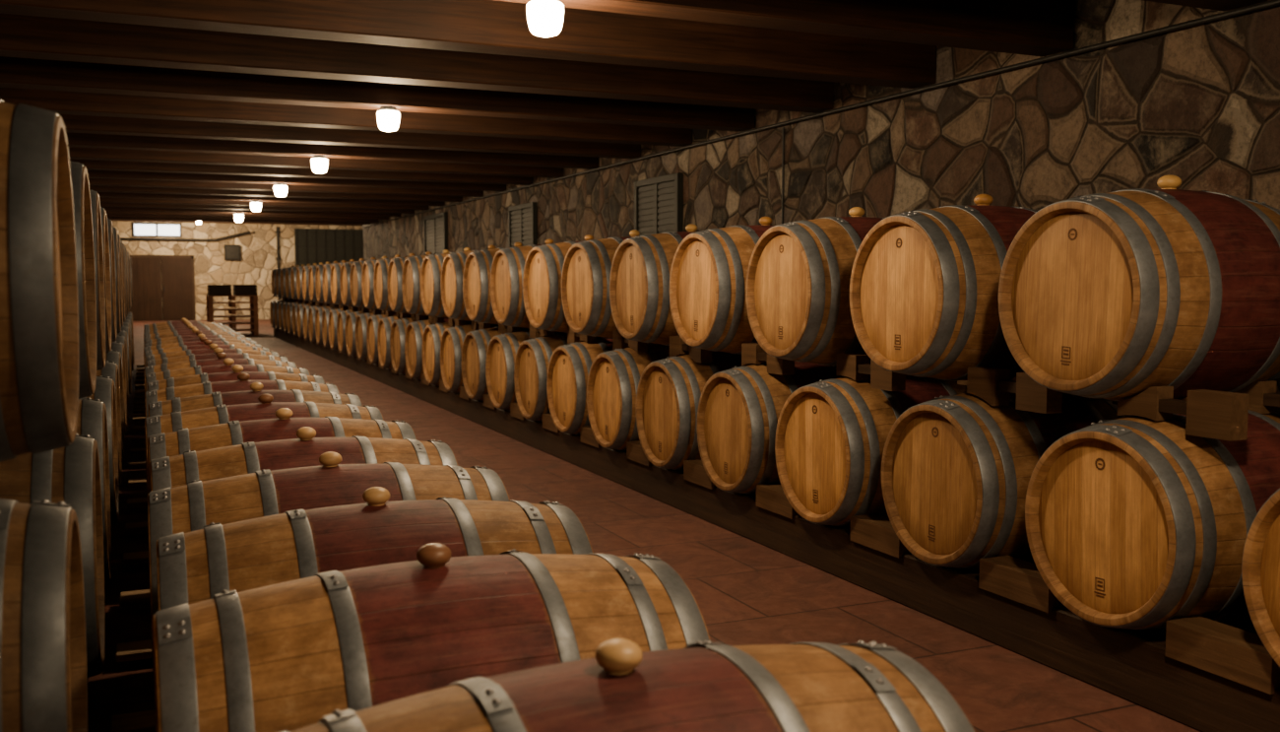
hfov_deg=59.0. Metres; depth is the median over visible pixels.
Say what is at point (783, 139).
conduit
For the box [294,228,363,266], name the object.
window
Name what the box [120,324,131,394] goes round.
wine barrel
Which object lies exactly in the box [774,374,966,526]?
wine barrel
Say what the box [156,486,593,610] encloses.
wine barrel
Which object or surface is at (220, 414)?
wine barrel
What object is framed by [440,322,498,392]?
wine barrel
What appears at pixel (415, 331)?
wine barrel
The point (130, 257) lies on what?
wine barrel
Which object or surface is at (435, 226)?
window
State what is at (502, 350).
wine barrel
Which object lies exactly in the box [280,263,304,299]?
wine barrel
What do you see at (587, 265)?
wine barrel
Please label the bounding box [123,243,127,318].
wine barrel
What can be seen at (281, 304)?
wine barrel
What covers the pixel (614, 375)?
wine barrel
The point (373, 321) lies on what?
wine barrel
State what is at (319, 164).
ceiling lamp
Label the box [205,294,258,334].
pallet stack
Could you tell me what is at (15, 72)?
ceiling beam
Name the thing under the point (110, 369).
wine barrel
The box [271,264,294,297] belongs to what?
wine barrel
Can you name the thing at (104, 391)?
wine barrel
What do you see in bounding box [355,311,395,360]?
wine barrel
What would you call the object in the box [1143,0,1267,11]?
ceiling beam
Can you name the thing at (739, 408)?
wine barrel
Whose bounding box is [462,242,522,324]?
wine barrel
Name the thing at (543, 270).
wine barrel
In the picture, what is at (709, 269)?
wine barrel
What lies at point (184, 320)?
wine barrel
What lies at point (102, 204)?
ceiling beam
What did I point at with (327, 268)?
wine barrel
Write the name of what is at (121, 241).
wine barrel
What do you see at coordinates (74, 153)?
ceiling beam
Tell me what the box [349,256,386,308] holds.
wine barrel
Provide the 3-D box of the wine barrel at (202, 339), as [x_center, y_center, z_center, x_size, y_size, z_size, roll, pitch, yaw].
[-4.385,0.068,11.397,1.104,0.730,0.684,-2,5,-24]
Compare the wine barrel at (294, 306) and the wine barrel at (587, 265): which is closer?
the wine barrel at (587, 265)
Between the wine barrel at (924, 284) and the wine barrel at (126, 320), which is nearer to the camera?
the wine barrel at (924, 284)
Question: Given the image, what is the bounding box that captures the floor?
[87,319,1200,731]
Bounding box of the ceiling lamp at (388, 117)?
[377,106,399,131]
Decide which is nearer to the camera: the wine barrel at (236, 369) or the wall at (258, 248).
the wine barrel at (236, 369)
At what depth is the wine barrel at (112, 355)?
6.56 m
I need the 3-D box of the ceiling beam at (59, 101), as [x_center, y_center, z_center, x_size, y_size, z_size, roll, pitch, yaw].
[-2.198,-1.997,8.759,5.696,0.308,0.220,-2,5,-24]
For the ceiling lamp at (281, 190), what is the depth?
13.71 m
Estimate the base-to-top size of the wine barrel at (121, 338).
0.755 m
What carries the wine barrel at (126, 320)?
on the rack
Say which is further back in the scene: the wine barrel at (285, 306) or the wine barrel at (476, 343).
the wine barrel at (285, 306)
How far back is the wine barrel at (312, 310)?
19.76 m
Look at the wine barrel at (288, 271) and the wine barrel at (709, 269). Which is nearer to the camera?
the wine barrel at (709, 269)
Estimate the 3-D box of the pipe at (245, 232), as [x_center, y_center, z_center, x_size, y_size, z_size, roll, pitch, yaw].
[-15.009,-4.233,36.691,4.509,0.349,0.325,-2,5,-24]
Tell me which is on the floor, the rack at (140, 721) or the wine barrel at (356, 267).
the rack at (140, 721)
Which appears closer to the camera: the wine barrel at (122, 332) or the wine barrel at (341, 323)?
the wine barrel at (122, 332)
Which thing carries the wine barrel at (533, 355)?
on the rack at (1201, 673)
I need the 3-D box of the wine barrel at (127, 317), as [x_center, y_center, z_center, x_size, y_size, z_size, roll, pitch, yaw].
[-6.125,-0.260,12.617,0.864,0.763,0.718,-2,3,-23]
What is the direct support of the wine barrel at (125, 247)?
on the wine barrel at (125, 328)
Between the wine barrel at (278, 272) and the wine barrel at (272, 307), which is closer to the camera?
the wine barrel at (278, 272)
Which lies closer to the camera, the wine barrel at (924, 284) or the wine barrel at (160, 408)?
the wine barrel at (924, 284)
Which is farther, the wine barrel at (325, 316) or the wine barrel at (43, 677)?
the wine barrel at (325, 316)
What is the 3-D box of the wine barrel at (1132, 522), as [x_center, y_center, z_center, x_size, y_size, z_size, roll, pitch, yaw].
[1.795,0.463,3.669,0.864,0.746,0.700,-2,5,-24]
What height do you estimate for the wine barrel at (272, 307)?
0.761 m
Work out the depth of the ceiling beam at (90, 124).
9.69 m
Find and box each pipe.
[120,230,250,241]
[274,226,280,299]
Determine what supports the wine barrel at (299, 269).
on the wine barrel at (299, 313)
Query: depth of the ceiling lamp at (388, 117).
7.68 m
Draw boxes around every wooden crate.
[207,284,231,295]
[232,284,256,295]
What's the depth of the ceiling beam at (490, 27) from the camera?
5.83 m
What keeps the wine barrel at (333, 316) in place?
on the rack at (1201, 673)
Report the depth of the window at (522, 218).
14.08 m
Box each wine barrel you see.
[0,99,78,461]
[0,432,105,677]
[0,498,87,731]
[69,160,96,398]
[76,396,111,581]
[79,375,119,524]
[90,189,105,370]
[96,360,122,485]
[100,206,111,353]
[105,349,124,456]
[107,218,116,341]
[111,340,127,436]
[113,227,120,333]
[115,334,127,418]
[116,329,128,404]
[117,234,123,326]
[120,239,125,321]
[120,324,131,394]
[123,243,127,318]
[124,318,131,377]
[125,247,128,314]
[126,250,128,310]
[126,316,133,370]
[127,251,130,309]
[127,313,134,363]
[129,256,132,304]
[143,318,222,332]
[143,320,229,329]
[143,323,236,347]
[143,327,245,345]
[143,336,261,366]
[144,319,225,327]
[144,321,232,331]
[144,325,241,336]
[144,333,256,346]
[144,339,269,367]
[144,352,297,392]
[144,372,339,418]
[144,393,383,495]
[145,330,252,343]
[145,358,310,391]
[146,343,278,361]
[146,347,288,366]
[147,364,324,390]
[147,407,416,491]
[147,450,510,677]
[148,382,362,416]
[149,426,458,491]
[152,542,710,731]
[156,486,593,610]
[269,299,282,327]
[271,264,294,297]
[274,300,283,328]
[275,264,299,298]
[278,301,288,330]
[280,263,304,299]
[281,638,975,731]
[282,301,292,332]
[285,263,310,299]
[286,302,297,333]
[290,262,317,300]
[291,302,303,335]
[296,261,322,301]
[296,303,309,337]
[302,261,329,301]
[302,304,316,339]
[308,260,337,302]
[308,305,322,341]
[315,259,345,303]
[315,306,330,344]
[321,306,338,346]
[322,258,354,304]
[328,307,358,349]
[330,257,364,305]
[336,308,369,352]
[339,256,376,307]
[344,310,382,356]
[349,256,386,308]
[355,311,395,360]
[361,254,400,310]
[366,312,410,363]
[373,253,415,311]
[377,314,427,369]
[386,251,431,313]
[389,316,428,374]
[401,249,449,316]
[404,318,448,379]
[420,247,470,318]
[421,320,471,385]
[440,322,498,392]
[441,245,495,320]
[461,326,529,400]
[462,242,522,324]
[485,329,567,410]
[490,238,554,328]
[513,333,608,421]
[522,234,594,332]
[546,338,657,435]
[561,229,639,338]
[586,343,718,450]
[609,224,697,345]
[636,351,741,469]
[669,216,774,354]
[696,361,842,494]
[745,206,886,365]
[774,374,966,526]
[849,193,1037,381]
[881,376,1127,569]
[998,174,1279,400]
[1024,396,1279,630]
[1241,488,1279,666]
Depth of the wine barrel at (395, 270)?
13.18 m
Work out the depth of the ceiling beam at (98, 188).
15.73 m
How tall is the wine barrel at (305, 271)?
0.752 m
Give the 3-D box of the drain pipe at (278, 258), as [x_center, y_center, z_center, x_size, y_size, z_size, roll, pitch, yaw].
[-12.177,-3.130,38.152,0.160,3.100,0.100,-2,5,-24]
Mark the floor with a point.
(745, 591)
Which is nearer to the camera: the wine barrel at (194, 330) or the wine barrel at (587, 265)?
the wine barrel at (587, 265)
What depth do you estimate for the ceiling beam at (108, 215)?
21.78 m
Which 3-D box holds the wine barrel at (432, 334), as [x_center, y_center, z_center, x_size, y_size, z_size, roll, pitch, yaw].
[-1.787,-0.151,11.829,0.864,0.746,0.700,-2,5,-23]
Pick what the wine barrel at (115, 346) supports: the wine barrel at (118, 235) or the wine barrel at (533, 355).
the wine barrel at (118, 235)
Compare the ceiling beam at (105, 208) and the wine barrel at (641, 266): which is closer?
the wine barrel at (641, 266)
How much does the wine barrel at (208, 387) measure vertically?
0.746 m
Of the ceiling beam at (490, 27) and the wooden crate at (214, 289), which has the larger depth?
the wooden crate at (214, 289)
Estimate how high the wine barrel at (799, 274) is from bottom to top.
0.747 m
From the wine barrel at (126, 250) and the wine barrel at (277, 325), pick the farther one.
the wine barrel at (277, 325)
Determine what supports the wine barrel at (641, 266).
on the rack at (1212, 414)
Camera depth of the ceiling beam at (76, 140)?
10.70 m
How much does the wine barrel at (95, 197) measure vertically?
0.750 m
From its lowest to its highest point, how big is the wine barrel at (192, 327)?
0.743 m
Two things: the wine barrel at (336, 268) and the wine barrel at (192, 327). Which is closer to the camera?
the wine barrel at (192, 327)
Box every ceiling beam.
[0,0,936,88]
[0,13,833,113]
[0,56,755,131]
[0,87,692,146]
[59,114,640,158]
[65,131,598,169]
[67,146,563,177]
[69,158,532,185]
[86,169,506,191]
[88,178,483,196]
[89,185,462,201]
[97,192,445,206]
[99,196,428,210]
[100,201,414,213]
[101,206,400,216]
[106,210,388,219]
[106,213,378,222]
[107,216,370,224]
[111,219,363,225]
[494,0,1074,56]
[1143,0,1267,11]
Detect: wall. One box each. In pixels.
[112,221,363,319]
[363,0,1279,414]
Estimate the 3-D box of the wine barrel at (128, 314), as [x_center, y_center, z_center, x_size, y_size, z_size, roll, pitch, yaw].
[-6.517,-0.328,13.513,0.864,0.751,0.705,-2,5,-24]
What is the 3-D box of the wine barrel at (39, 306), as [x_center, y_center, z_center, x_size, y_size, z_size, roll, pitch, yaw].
[-1.448,-0.167,1.913,0.864,0.746,0.700,-2,5,-24]
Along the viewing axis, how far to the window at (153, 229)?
36.56 m
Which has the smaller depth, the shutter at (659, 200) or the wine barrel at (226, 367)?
the wine barrel at (226, 367)
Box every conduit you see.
[361,0,1279,227]
[781,127,784,223]
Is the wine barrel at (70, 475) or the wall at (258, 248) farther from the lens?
the wall at (258, 248)
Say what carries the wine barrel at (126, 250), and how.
on the wine barrel
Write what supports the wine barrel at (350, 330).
on the rack at (1201, 673)
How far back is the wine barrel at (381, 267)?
13.96 m
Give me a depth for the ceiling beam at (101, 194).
16.78 m
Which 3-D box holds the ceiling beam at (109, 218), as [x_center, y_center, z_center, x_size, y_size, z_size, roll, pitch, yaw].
[-8.287,-3.375,22.600,5.700,0.980,0.200,-2,5,-24]
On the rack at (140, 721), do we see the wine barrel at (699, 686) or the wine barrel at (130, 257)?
the wine barrel at (699, 686)
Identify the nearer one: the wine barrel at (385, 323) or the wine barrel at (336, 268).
the wine barrel at (385, 323)
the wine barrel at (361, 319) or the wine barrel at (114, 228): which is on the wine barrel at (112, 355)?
the wine barrel at (114, 228)
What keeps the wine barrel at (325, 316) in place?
on the rack at (1201, 673)
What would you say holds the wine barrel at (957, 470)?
on the rack at (1201, 673)
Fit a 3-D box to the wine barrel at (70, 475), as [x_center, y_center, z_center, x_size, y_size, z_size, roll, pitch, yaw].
[-1.799,0.480,2.771,0.864,0.766,0.720,-2,3,-24]
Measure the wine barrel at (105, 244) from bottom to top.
0.751 m
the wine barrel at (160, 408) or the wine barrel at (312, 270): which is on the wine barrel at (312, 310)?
the wine barrel at (312, 270)
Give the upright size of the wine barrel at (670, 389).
0.747 m
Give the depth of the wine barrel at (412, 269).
12.34 m
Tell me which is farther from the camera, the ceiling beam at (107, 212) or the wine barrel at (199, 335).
the ceiling beam at (107, 212)
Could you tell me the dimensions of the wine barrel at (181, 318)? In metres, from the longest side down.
1.104 x 0.747 x 0.702 m
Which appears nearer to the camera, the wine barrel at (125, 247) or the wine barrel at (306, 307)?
the wine barrel at (125, 247)
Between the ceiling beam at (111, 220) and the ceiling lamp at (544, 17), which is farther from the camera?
the ceiling beam at (111, 220)
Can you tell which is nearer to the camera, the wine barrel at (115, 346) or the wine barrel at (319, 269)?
the wine barrel at (115, 346)
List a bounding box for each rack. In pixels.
[110,364,155,731]
[273,327,1279,731]
[282,298,1279,440]
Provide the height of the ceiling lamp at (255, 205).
0.160 m
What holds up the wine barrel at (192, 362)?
on the rack at (140, 721)
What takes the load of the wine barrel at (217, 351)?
on the rack at (140, 721)
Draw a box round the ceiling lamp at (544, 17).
[526,0,564,37]
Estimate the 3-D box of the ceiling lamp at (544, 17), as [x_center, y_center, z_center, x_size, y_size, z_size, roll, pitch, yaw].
[-0.395,-1.458,4.720,0.156,0.160,0.156,-2,5,-24]
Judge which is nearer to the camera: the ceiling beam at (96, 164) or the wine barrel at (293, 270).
the ceiling beam at (96, 164)
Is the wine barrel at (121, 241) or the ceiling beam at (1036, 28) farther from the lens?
the wine barrel at (121, 241)
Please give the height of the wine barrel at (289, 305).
0.765 m
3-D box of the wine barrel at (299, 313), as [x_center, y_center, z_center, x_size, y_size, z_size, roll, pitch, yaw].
[-6.027,-0.876,21.469,0.864,0.756,0.710,-2,5,-23]
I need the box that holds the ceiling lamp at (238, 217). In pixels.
[234,212,243,222]
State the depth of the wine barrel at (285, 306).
23.60 m
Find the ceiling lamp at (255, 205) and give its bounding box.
[250,200,261,211]
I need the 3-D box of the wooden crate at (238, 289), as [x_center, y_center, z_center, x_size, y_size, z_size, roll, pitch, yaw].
[-9.515,-1.831,27.279,0.500,0.250,0.720,-2,5,-24]
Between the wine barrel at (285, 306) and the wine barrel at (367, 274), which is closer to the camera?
the wine barrel at (367, 274)
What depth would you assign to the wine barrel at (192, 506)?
3.53 m
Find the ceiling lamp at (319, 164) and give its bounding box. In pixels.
[311,155,327,173]
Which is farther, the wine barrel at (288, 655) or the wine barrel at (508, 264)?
the wine barrel at (508, 264)
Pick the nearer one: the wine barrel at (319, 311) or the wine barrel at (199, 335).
the wine barrel at (199, 335)
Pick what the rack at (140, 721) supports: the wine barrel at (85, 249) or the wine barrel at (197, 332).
the wine barrel at (197, 332)
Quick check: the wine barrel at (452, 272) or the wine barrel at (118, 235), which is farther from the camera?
the wine barrel at (452, 272)
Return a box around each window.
[131,222,182,237]
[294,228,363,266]
[423,211,447,255]
[508,201,537,247]
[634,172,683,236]
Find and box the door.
[128,255,195,320]
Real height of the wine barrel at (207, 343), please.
0.733 m
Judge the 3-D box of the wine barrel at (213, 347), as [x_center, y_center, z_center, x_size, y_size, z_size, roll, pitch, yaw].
[-3.805,0.164,10.126,1.104,0.730,0.684,-2,5,-24]
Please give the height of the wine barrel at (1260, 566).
0.746 m
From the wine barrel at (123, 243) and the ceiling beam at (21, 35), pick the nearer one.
the ceiling beam at (21, 35)
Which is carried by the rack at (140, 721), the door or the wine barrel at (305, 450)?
the wine barrel at (305, 450)
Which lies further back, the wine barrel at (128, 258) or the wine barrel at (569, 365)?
the wine barrel at (128, 258)
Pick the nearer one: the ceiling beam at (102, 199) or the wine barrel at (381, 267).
the wine barrel at (381, 267)
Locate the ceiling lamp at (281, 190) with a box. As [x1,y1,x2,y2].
[273,183,287,196]
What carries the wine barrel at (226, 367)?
on the rack at (140, 721)
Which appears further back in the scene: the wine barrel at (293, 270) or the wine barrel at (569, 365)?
the wine barrel at (293, 270)
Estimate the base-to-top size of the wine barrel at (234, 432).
0.739 m
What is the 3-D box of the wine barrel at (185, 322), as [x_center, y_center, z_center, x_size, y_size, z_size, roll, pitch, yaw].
[-6.341,-0.269,15.877,1.104,0.730,0.684,-2,5,-24]
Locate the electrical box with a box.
[224,244,241,259]
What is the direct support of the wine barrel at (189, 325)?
on the rack at (140, 721)
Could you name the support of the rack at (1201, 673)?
on the floor
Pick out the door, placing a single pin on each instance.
(177, 272)
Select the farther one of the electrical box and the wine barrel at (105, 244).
the electrical box
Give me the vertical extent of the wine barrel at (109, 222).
0.765 m
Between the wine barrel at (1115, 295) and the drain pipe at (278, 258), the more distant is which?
the drain pipe at (278, 258)
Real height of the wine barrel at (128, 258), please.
0.746 m
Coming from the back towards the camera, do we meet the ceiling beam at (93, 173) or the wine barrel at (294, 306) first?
the wine barrel at (294, 306)
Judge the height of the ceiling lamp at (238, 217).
0.160 m
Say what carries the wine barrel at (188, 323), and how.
on the rack at (140, 721)
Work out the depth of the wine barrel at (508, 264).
9.12 m
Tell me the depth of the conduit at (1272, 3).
6.52 m
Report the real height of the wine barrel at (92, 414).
0.747 m
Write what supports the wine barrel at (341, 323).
on the rack at (1201, 673)
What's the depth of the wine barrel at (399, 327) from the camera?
13.08 m
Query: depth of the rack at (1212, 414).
4.01 m
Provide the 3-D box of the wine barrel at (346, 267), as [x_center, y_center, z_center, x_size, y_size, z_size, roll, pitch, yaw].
[-3.911,-1.223,16.616,0.864,0.761,0.716,-2,6,-24]
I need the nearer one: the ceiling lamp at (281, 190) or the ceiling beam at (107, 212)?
the ceiling lamp at (281, 190)
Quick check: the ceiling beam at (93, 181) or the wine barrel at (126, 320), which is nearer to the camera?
the wine barrel at (126, 320)
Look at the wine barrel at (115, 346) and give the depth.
7.37 m
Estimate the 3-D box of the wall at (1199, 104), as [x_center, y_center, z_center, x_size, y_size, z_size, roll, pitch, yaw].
[-0.167,-1.308,11.597,0.250,3.450,28.500,-2,5,-24]
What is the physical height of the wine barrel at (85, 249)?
0.750 m

